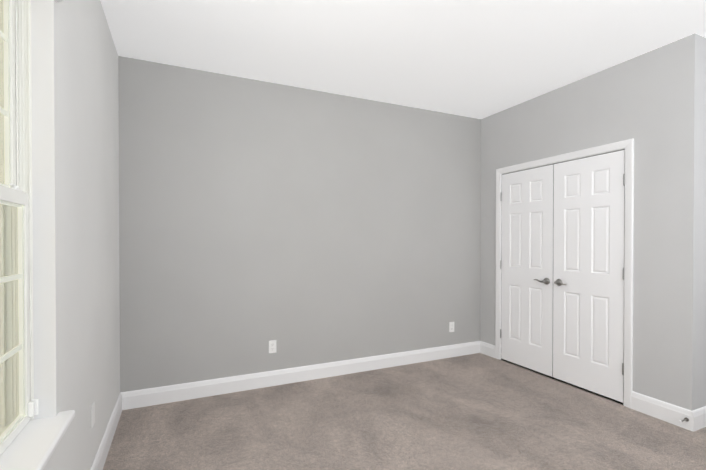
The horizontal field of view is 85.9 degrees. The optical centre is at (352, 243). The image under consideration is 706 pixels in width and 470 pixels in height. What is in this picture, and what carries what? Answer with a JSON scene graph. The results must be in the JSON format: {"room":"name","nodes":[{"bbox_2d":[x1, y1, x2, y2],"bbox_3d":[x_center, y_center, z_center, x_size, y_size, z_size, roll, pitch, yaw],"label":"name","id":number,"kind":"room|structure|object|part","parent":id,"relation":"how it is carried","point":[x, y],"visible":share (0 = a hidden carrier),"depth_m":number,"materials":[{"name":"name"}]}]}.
{"room":"empty bedroom","nodes":[
{"label":"empty bedroom","id":0,"kind":"room"},
{"bbox_2d":[0,0,119,469],"bbox_3d":[-0.985,-0.063,0.881,0.220,2.740,4.418,0,1,-25],"label":"wall","id":1,"kind":"structure","parent":0,"point":[87,211],"depth_m":1.87,"materials":[{"name":"paint"}]},
{"bbox_2d":[0,0,56,455],"bbox_3d":[-0.988,-0.179,0.968,0.152,1.701,0.960,0,1,-25],"label":"window","id":2,"kind":"structure","parent":1,"relation":"in","point":[43,193],"depth_m":1.37,"materials":[{"name":"white paint"}]},
{"bbox_2d":[0,30,7,116],"bbox_3d":[-1.031,-0.573,0.945,0.007,0.765,0.819,0,1,-25],"label":"grille","id":3,"kind":"object","parent":2,"relation":"attached to","point":[1,108],"visible":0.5,"depth_m":1.28,"materials":[{"name":"white"}]},
{"bbox_2d":[0,0,9,187],"bbox_3d":[-1.031,-0.573,0.945,0.012,0.765,0.819,0,1,-25],"label":"spacer","id":4,"kind":"object","parent":2,"relation":"attached to","point":[6,92],"visible":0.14,"depth_m":1.31,"materials":[{"name":"white"}]},
{"bbox_3d":[-1.031,-0.573,0.945,0.014,0.773,0.827,0,1,-25],"label":"glass","id":5,"kind":"part","parent":2,"relation":"part of","materials":[{"name":"clear glass"}]},
{"bbox_3d":[-1.031,-0.571,0.945,0.028,0.845,0.885,0,1,-25],"label":"window sash","id":6,"kind":"part","parent":2,"relation":"part of","materials":[{"name":"white wood"}]},
{"bbox_2d":[0,274,21,363],"bbox_3d":[-0.999,0.240,0.967,0.007,0.745,0.819,0,1,-25],"label":"grille","id":7,"kind":"object","parent":2,"relation":"attached to","point":[9,353],"visible":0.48,"depth_m":1.24,"materials":[{"name":"white plastic"}]},
{"bbox_2d":[0,200,23,442],"bbox_3d":[-0.999,0.240,0.967,0.012,0.745,0.819,0,1,-25],"label":"spacer","id":8,"kind":"object","parent":2,"relation":"attached to","point":[21,337],"visible":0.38,"depth_m":1.33,"materials":[{"name":"white plastic"}]},
{"bbox_3d":[-0.999,0.240,0.967,0.014,0.753,0.827,0,1,-25],"label":"glass","id":9,"kind":"part","parent":2,"relation":"part of","materials":[{"name":"clear glass"}]},
{"bbox_2d":[8,183,21,190],"bbox_3d":[-1.147,-0.191,1.283,0.024,0.019,0.070,0,1,-25],"label":"sash lock","id":10,"kind":"object","parent":2,"relation":"attached to","point":[13,186],"visible":0.73,"depth_m":1.27,"materials":[{"name":"white plastic"}]},
{"bbox_3d":[-0.999,0.232,0.966,0.028,0.821,0.885,0,1,-25],"label":"window sash","id":11,"kind":"part","parent":2,"relation":"part of","materials":[{"name":"white wood"}]},
{"bbox_2d":[28,398,38,416],"bbox_3d":[-1.157,0.594,1.372,0.022,0.058,0.030,0,1,-25],"label":"sensor","id":12,"kind":"object","parent":2,"relation":"attached to","point":[33,407],"visible":1,"depth_m":1.37,"materials":[{"name":"white plastic"}]},
{"bbox_2d":[0,410,74,469],"bbox_3d":[-0.931,0.658,1.002,0.130,0.028,0.964,0,1,-25],"label":"sill","id":13,"kind":"structure","parent":1,"relation":"attached to","point":[33,444],"depth_m":1.22,"materials":[{"name":"white paint"}]},
{"bbox_2d":[91,402,94,427],"bbox_3d":[-1.373,0.902,2.002,0.006,0.115,0.070,0,1,-25],"label":"electrical outlet plate","id":14,"kind":"object","parent":1,"relation":"attached to","point":[92,414],"visible":1,"depth_m":2.00,"materials":[{"name":"white plastic"}]},
{"bbox_2d":[91,392,122,469],"bbox_3d":[-0.909,1.238,1.010,0.016,0.136,4.268,0,1,-25],"label":"baseboard","id":15,"kind":"structure","parent":1,"relation":"attached to","point":[99,461],"depth_m":2.38,"materials":[{"name":"white paint"}]},
{"bbox_2d":[118,56,480,391],"bbox_3d":[0.309,-0.090,3.976,5.120,2.740,0.120,0,1,-25],"label":"wall","id":16,"kind":"structure","parent":0,"point":[303,227],"depth_m":3.47,"materials":[{"name":"paint"}]},
{"bbox_2d":[269,340,275,352],"bbox_3d":[-0.728,0.931,3.436,0.070,0.115,0.009,0,1,-25],"label":"electrical outlet","id":17,"kind":"object","parent":16,"relation":"attached to","point":[272,346],"visible":1,"depth_m":3.43,"materials":[{"name":"white plastic"}]},
{"bbox_2d":[123,341,482,409],"bbox_3d":[-0.136,1.214,3.707,3.615,0.136,0.016,0,1,-25],"label":"baseboard","id":18,"kind":"structure","parent":16,"relation":"attached to","point":[212,387],"depth_m":3.47,"materials":[{"name":"white paint"}]},
{"bbox_2d":[449,322,453,331],"bbox_3d":[1.119,0.938,4.287,0.070,0.115,0.009,0,1,-25],"label":"electrical outlet","id":19,"kind":"object","parent":16,"relation":"attached to","point":[451,326],"visible":1,"depth_m":4.28,"materials":[{"name":"white plastic"}]},
{"bbox_2d":[100,0,705,118],"bbox_3d":[1.224,-1.492,1.953,5.200,0.100,4.598,0,1,-25],"label":"ceiling","id":20,"kind":"structure","parent":0,"point":[479,59],"depth_m":2.71,"materials":[{"name":"paint"}]},
{"bbox_2d":[103,353,705,469],"bbox_3d":[1.224,1.347,1.978,5.200,0.100,4.598,0,1,-25],"label":"floor","id":21,"kind":"structure","parent":0,"point":[478,411],"depth_m":2.65,"materials":[{"name":"carpet"}]},
{"bbox_2d":[480,34,705,410],"bbox_3d":[1.981,-0.086,3.563,0.120,2.740,2.028,0,1,-25],"label":"wall","id":22,"kind":"structure","parent":0,"point":[652,103],"depth_m":2.84,"materials":[{"name":"paint"}]},
{"bbox_2d":[501,164,552,376],"bbox_3d":[1.758,0.253,3.885,0.092,2.023,0.628,0,1,-25],"label":"closet door","id":23,"kind":"structure","parent":22,"relation":"in","point":[527,281],"depth_m":3.86,"materials":[{"name":"white paint"}]},
{"bbox_3d":[1.831,0.358,3.683,0.057,0.066,0.140,0,1,-25],"label":"handle","id":24,"kind":"part","parent":23,"relation":"part of","materials":[{"name":"silver metal"}]},
{"bbox_2d":[495,138,633,408],"bbox_3d":[1.946,0.228,3.622,0.138,2.111,1.401,0,1,-25],"label":"door frame","id":25,"kind":"structure","parent":22,"relation":"attached to","point":[628,145],"depth_m":3.01,"materials":[{"name":"white paint"}]},
{"bbox_2d":[553,150,624,402],"bbox_3d":[2.023,0.258,3.308,0.092,2.023,0.628,0,1,-25],"label":"closet door","id":26,"kind":"structure","parent":22,"relation":"in","point":[588,280],"depth_m":3.28,"materials":[{"name":"white paint"}]},
{"bbox_3d":[1.917,0.359,3.497,0.057,0.066,0.140,0,1,-25],"label":"handle","id":27,"kind":"part","parent":26,"relation":"part of","materials":[{"name":"silver metal"}]},
{"bbox_2d":[631,391,686,428],"bbox_3d":[2.262,1.222,2.801,0.016,0.136,0.369,0,1,-25],"label":"baseboard","id":28,"kind":"structure","parent":22,"relation":"attached to","point":[649,406],"depth_m":2.79,"materials":[{"name":"white paint"}]},
{"bbox_2d":[678,417,688,422],"bbox_3d":[2.284,1.222,2.622,0.092,0.026,0.026,0,1,-25],"label":"doorstop","id":29,"kind":"object","parent":28,"relation":"attached to","point":[685,419],"visible":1,"depth_m":2.62,"materials":[{"name":"silver metal"}]},
{"bbox_2d":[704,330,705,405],"bbox_3d":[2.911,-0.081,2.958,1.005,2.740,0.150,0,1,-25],"label":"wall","id":30,"kind":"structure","parent":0,"point":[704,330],"depth_m":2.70,"materials":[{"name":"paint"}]},
{"bbox_2d":[687,406,705,431],"bbox_3d":[2.856,1.222,2.853,1.141,0.136,0.016,0,1,-25],"label":"baseboard","id":31,"kind":"structure","parent":30,"relation":"attached to","point":[697,418],"depth_m":2.63,"materials":[{"name":"white paint"}]}
]}

